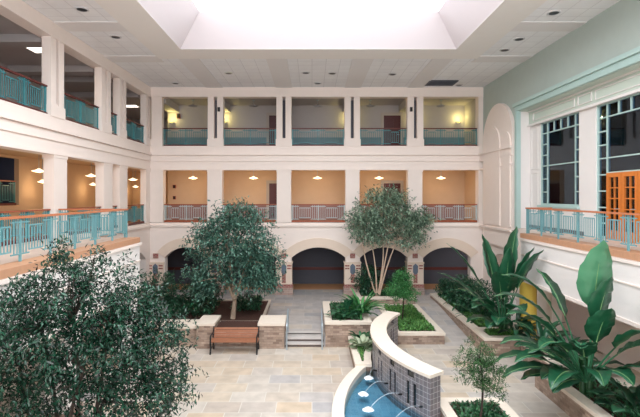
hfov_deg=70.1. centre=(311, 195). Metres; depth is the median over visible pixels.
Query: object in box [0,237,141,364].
terrace
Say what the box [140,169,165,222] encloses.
column
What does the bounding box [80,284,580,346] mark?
floor
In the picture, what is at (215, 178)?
column
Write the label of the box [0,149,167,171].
ceiling
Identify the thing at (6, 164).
window
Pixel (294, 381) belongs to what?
floor
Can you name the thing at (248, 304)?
undergrowth
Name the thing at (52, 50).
column
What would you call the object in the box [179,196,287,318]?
tree
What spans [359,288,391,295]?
ground cover
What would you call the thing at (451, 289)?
shrub
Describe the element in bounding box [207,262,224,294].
brick pillar
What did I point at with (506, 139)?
trim
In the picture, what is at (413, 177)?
column
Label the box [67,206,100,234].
railing
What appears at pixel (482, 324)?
ground cover
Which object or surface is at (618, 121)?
window
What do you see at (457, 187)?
wall
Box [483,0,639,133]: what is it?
wall
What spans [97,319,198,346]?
wall
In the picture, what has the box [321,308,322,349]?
handrail
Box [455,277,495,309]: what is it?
shrub
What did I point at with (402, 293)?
tree
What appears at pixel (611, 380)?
leafy plant
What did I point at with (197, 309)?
undergrowth
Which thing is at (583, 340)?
leafy plant
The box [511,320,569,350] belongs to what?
leafy plant
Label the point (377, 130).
railing
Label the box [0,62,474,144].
wall
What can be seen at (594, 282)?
plant
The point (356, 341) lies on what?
hosta
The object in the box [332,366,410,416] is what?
pool
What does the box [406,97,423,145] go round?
column
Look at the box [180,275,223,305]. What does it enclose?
shrub
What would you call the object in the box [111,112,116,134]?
railing
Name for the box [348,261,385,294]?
shrub
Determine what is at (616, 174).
door
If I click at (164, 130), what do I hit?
railing
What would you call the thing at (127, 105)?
ceiling light
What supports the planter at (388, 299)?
on the floor at (304, 306)
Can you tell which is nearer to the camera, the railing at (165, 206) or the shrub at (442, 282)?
the shrub at (442, 282)
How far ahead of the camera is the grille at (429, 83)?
23.27 m
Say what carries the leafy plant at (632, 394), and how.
on the planter at (570, 400)
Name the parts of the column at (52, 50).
post, post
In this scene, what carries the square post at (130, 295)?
on the floor at (294, 381)
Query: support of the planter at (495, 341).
on the floor at (294, 381)
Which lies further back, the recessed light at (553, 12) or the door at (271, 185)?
the door at (271, 185)
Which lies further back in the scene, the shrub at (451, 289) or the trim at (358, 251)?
the trim at (358, 251)
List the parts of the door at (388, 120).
panel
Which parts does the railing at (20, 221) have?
post, post, handrail, post, post, post, post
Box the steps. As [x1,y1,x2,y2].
[285,331,323,346]
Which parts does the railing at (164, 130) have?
handrail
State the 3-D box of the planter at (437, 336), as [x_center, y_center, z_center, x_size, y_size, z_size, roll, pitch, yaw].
[4.060,5.380,19.475,1.940,0.440,4.610,0,0,0]
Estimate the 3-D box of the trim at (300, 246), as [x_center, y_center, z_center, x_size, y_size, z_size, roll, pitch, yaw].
[0.346,2.755,24.225,3.672,1.050,0.050,0,0,0]
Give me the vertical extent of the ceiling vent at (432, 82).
0.050 m
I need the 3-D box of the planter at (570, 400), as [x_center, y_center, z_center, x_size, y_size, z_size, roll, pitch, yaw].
[7.525,5.300,9.450,2.010,0.600,7.960,0,0,0]
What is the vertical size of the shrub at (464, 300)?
1.079 m
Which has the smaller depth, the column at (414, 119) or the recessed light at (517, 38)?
the recessed light at (517, 38)
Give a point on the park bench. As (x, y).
(216, 333)
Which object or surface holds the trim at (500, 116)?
attached to the wall at (615, 31)
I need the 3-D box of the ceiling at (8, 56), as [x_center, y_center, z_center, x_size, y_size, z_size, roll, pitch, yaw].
[-1.750,-5.651,13.500,21.703,0.502,37.002,0,0,0]
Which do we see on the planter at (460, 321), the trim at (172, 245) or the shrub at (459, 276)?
the shrub at (459, 276)
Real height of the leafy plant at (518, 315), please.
0.965 m
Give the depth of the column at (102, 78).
18.81 m
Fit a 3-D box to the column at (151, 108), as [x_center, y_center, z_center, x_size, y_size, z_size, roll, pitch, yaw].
[-8.424,-3.956,24.160,0.958,2.632,1.086,0,0,0]
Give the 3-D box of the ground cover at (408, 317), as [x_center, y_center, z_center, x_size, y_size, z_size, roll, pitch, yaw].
[4.046,5.101,19.481,1.543,0.237,4.176,0,0,0]
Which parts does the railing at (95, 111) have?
handrail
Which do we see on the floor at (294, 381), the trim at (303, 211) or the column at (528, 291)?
the column at (528, 291)
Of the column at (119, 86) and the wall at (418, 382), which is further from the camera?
the column at (119, 86)
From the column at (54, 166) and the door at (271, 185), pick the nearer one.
the column at (54, 166)
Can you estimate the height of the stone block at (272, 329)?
0.932 m
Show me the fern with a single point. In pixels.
(367, 305)
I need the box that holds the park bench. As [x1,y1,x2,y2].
[209,326,259,354]
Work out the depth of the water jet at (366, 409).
11.46 m
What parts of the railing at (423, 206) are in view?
handrail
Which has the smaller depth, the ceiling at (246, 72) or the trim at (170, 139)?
the ceiling at (246, 72)
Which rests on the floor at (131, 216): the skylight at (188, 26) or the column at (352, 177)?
the column at (352, 177)
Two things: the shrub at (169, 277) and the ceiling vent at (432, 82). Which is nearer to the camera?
the shrub at (169, 277)
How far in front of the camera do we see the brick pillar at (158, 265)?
24.14 m
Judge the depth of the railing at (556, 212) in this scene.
13.39 m
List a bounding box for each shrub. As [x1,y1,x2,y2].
[137,267,185,313]
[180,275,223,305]
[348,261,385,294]
[385,270,411,293]
[433,278,459,297]
[442,284,465,303]
[450,274,483,290]
[453,292,482,313]
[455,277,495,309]
[468,286,512,317]
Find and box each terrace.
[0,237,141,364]
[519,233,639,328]
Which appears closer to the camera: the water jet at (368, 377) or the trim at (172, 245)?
the water jet at (368, 377)
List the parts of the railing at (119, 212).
handrail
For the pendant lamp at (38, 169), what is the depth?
17.54 m
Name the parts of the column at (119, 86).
post, post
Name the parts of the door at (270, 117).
panel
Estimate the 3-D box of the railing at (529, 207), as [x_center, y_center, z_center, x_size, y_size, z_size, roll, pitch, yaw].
[8.540,0.915,17.100,0.880,0.970,0.100,0,0,0]
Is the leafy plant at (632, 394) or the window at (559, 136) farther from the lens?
the window at (559, 136)
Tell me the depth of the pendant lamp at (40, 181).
20.29 m
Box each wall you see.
[0,0,150,395]
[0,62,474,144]
[0,154,474,229]
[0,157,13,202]
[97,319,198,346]
[150,87,482,290]
[168,247,467,283]
[216,321,257,346]
[370,311,443,416]
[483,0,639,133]
[483,228,639,371]
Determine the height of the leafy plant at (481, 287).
0.926 m
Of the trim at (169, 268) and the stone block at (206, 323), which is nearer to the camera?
the stone block at (206, 323)
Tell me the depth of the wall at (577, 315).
17.47 m
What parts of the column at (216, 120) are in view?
post, post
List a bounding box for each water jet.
[358,382,387,395]
[362,393,401,411]
[364,369,376,379]
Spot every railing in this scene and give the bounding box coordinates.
[0,66,47,113]
[0,180,15,205]
[0,209,50,245]
[0,209,127,261]
[58,209,125,237]
[64,92,98,129]
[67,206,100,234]
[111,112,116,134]
[126,118,143,143]
[127,204,143,225]
[163,128,207,145]
[164,204,206,221]
[223,204,276,221]
[224,128,275,145]
[291,204,344,221]
[292,128,343,145]
[360,128,406,145]
[422,204,476,221]
[423,128,476,145]
[525,207,639,250]
[528,207,551,232]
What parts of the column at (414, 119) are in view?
post, post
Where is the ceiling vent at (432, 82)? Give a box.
[425,80,458,85]
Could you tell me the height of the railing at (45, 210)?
0.970 m
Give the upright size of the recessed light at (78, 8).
0.030 m
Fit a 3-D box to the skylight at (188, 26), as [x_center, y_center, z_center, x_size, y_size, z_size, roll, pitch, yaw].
[0.250,-6.345,7.600,11.300,1.270,20.800,0,0,0]
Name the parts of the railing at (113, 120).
baluster panel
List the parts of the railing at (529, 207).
baluster panel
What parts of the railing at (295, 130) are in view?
handrail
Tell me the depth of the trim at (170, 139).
27.17 m
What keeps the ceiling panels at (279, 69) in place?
attached to the ceiling at (246, 72)
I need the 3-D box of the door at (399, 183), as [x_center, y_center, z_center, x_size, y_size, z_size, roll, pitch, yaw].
[4.770,0.239,27.126,1.326,2.323,0.154,0,0,0]
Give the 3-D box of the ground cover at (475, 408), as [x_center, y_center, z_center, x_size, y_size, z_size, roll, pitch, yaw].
[4.016,5.128,9.949,1.267,0.210,3.136,0,0,0]
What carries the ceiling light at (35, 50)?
attached to the ceiling at (8, 56)
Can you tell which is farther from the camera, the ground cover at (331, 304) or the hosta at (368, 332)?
the ground cover at (331, 304)
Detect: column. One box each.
[41,36,64,119]
[42,155,67,237]
[94,67,111,133]
[95,163,112,229]
[112,165,127,226]
[113,78,126,138]
[140,94,163,145]
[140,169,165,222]
[207,97,224,145]
[207,170,223,221]
[276,97,291,145]
[276,170,291,221]
[344,97,360,145]
[345,170,359,221]
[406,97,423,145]
[406,170,422,215]
[519,282,537,339]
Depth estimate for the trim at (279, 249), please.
24.20 m
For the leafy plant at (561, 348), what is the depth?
12.77 m
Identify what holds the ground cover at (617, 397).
on the planter at (570, 400)
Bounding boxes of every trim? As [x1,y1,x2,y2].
[0,34,414,111]
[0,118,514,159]
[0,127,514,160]
[0,143,514,169]
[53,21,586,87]
[83,224,513,236]
[94,0,546,58]
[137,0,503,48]
[158,238,211,257]
[168,137,464,144]
[168,205,464,218]
[168,267,467,269]
[220,239,283,256]
[285,238,352,257]
[353,238,414,257]
[416,238,477,257]
[483,103,514,246]
[483,126,500,225]
[501,132,510,226]
[512,46,639,227]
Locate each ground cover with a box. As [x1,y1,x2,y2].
[329,300,362,319]
[357,335,371,359]
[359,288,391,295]
[384,303,434,330]
[439,292,498,326]
[450,399,509,416]
[484,327,518,335]
[574,379,639,416]
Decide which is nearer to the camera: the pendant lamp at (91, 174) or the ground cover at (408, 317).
the ground cover at (408, 317)
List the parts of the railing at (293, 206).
handrail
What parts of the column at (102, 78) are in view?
post, post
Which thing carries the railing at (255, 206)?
on the floor at (131, 216)
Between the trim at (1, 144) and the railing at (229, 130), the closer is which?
the trim at (1, 144)
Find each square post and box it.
[42,324,82,416]
[113,295,136,367]
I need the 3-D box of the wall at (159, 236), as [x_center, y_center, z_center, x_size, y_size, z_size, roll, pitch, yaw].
[0.300,-0.137,24.455,17.808,11.474,0.498,0,0,0]
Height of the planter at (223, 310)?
0.690 m
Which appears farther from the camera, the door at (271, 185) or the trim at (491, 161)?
the door at (271, 185)
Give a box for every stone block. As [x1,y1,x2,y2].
[196,315,220,348]
[258,315,286,348]
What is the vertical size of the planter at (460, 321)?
0.600 m
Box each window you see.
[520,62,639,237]
[537,112,579,208]
[597,92,639,238]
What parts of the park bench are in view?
frame, seat, backrest, frame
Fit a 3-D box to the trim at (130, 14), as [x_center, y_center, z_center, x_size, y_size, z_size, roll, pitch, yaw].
[0.250,-5.745,7.600,13.200,0.090,22.700,0,0,0]
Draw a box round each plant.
[326,312,348,320]
[437,227,543,331]
[444,287,481,310]
[455,303,496,322]
[479,303,544,336]
[495,240,639,396]
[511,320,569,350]
[544,329,565,351]
[555,345,574,367]
[574,337,588,342]
[587,382,639,416]
[593,360,623,368]
[609,377,617,386]
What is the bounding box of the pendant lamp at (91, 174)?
[85,162,94,176]
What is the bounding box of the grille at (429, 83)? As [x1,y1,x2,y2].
[428,82,454,84]
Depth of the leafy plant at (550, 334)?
14.47 m
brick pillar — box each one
[149,253,164,288]
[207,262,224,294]
[275,253,292,294]
[343,253,360,294]
[405,253,424,294]
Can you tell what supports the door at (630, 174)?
attached to the window at (618, 121)
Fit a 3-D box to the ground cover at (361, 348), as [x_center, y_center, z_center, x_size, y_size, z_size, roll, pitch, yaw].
[1.641,5.117,15.604,0.681,0.230,2.405,0,0,16]
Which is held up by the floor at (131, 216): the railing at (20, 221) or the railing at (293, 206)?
the railing at (293, 206)
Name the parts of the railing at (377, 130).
handrail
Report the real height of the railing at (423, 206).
0.970 m
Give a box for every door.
[266,113,275,144]
[266,180,276,218]
[381,113,402,144]
[381,180,402,215]
[606,172,620,239]
[621,171,637,242]
[638,171,639,242]
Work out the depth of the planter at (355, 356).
14.63 m
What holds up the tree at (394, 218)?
on the planter at (388, 299)
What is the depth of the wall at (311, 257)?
27.20 m
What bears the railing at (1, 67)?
on the floor
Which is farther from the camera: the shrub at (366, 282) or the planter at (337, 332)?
the shrub at (366, 282)
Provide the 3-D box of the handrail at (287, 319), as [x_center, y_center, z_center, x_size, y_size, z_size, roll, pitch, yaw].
[-0.920,4.962,17.114,0.059,1.277,1.045,0,0,0]
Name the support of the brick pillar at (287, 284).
on the floor at (304, 306)
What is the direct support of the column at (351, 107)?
on the floor
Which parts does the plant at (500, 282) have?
stem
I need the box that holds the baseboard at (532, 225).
[532,225,584,235]
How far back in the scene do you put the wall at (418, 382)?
12.04 m
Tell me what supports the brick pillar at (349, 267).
on the floor at (304, 306)
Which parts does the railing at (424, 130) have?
handrail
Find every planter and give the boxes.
[144,300,270,320]
[323,301,371,346]
[348,336,371,375]
[353,289,414,303]
[377,304,445,343]
[430,293,514,342]
[440,397,518,416]
[472,328,533,355]
[521,341,598,365]
[535,366,639,416]
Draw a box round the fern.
[334,288,391,318]
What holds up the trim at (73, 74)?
attached to the wall at (239, 116)
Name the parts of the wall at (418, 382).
slot glass, slot glass, slot glass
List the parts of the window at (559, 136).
sill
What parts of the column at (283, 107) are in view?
post, post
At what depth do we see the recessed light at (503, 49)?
17.93 m
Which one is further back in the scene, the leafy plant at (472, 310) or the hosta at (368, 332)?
the leafy plant at (472, 310)
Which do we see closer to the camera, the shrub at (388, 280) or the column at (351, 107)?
the shrub at (388, 280)
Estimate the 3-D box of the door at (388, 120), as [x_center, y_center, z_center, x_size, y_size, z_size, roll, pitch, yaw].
[4.770,-3.800,27.125,1.322,2.321,0.152,0,0,0]
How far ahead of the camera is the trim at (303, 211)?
27.17 m
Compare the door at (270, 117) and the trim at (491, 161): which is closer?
the trim at (491, 161)
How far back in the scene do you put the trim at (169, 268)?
27.16 m
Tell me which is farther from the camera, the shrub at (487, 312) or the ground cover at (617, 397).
the shrub at (487, 312)
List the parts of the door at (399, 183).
panel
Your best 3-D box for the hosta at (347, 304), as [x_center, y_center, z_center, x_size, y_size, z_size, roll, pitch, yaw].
[1.432,4.319,17.712,1.692,0.824,1.398,0,0,-17]
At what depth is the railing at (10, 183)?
19.00 m
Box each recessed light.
[75,6,88,11]
[110,35,121,38]
[499,48,509,51]
[513,37,524,40]
[547,10,560,15]
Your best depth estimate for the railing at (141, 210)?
22.71 m
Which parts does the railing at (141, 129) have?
handrail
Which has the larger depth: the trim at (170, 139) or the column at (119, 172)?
the trim at (170, 139)
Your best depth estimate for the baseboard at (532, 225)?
17.22 m
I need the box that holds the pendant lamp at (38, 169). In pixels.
[31,168,42,171]
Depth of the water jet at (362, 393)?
12.36 m
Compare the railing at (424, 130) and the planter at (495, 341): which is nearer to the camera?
the planter at (495, 341)
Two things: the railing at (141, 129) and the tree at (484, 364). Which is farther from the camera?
the railing at (141, 129)
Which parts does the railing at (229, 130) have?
handrail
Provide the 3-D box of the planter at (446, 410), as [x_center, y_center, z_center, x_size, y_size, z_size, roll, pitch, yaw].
[4.020,5.390,9.950,1.700,0.420,3.560,0,0,0]
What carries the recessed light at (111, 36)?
in the ceiling at (246, 72)
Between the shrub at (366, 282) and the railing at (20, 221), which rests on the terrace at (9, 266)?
the railing at (20, 221)
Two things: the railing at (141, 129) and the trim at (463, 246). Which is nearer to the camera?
the railing at (141, 129)
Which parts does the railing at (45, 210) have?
post, handrail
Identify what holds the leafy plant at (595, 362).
in the planter at (570, 400)
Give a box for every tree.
[0,231,209,416]
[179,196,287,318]
[342,183,442,295]
[383,266,421,319]
[450,336,509,416]
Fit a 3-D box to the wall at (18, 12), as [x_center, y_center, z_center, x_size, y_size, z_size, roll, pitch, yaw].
[-8.807,-0.135,9.625,0.495,11.470,29.260,0,0,0]
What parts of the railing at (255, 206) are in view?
handrail, baluster panel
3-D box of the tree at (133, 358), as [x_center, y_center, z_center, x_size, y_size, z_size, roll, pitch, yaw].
[-4.006,3.117,7.955,3.863,5.039,3.294,0,0,12]
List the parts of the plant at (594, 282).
stem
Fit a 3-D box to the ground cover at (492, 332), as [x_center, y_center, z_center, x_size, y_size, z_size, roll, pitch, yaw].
[6.896,4.898,16.546,1.248,0.224,0.752,0,0,0]
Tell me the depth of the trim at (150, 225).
24.14 m
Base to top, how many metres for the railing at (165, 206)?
0.970 m
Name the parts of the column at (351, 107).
post, post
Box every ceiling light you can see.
[26,48,41,52]
[126,104,139,106]
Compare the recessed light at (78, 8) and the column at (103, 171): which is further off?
the column at (103, 171)
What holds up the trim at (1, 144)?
attached to the wall at (18, 12)
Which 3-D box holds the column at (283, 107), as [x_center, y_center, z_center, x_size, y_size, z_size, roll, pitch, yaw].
[-1.497,-3.956,24.460,0.859,2.632,0.486,0,0,0]
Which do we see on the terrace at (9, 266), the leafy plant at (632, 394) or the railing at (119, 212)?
the railing at (119, 212)
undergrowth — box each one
[137,291,224,316]
[228,291,263,310]
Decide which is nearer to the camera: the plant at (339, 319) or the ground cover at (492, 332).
the ground cover at (492, 332)
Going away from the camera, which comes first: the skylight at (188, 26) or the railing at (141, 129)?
the skylight at (188, 26)
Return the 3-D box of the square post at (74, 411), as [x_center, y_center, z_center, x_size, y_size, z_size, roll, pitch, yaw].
[-6.225,4.400,11.400,0.651,2.400,0.701,0,0,0]
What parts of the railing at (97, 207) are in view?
handrail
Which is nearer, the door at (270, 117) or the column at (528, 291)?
the column at (528, 291)
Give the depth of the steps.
17.16 m
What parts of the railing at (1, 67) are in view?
post, handrail, post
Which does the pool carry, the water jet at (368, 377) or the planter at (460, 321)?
the water jet at (368, 377)
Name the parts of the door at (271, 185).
panel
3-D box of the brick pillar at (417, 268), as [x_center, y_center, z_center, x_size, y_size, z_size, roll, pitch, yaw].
[5.479,4.144,24.410,0.948,2.192,0.608,0,0,0]
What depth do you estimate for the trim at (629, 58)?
16.71 m
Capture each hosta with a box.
[327,299,370,317]
[348,334,371,351]
[349,331,370,339]
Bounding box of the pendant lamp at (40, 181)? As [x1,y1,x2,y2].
[37,158,42,182]
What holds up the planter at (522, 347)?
on the floor at (294, 381)
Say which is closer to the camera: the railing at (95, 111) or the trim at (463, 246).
the railing at (95, 111)
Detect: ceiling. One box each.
[0,15,474,118]
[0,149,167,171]
[22,0,619,86]
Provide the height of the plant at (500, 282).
3.909 m
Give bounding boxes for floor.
[0,344,639,416]
[5,216,464,244]
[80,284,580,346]
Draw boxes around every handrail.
[286,308,288,349]
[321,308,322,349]
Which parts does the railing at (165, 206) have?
handrail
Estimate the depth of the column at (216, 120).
24.25 m
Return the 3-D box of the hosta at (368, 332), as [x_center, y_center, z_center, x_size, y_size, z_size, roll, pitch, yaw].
[1.770,5.093,16.372,0.993,0.432,0.940,0,0,-37]
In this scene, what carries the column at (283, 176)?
on the floor at (131, 216)
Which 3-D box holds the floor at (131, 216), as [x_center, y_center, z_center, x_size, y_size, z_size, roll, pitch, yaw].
[-1.750,1.698,13.500,21.708,0.604,37.008,0,0,0]
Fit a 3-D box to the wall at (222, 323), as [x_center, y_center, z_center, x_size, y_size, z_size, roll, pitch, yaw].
[-2.785,5.243,17.400,1.577,0.714,0.907,0,0,0]
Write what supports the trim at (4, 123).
attached to the wall at (18, 12)
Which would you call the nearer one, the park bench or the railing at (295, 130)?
the park bench
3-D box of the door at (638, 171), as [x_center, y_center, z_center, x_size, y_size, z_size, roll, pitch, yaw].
[9.611,0.328,13.049,0.226,2.145,0.708,0,0,0]
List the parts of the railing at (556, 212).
post, post, post, post, handrail, post, post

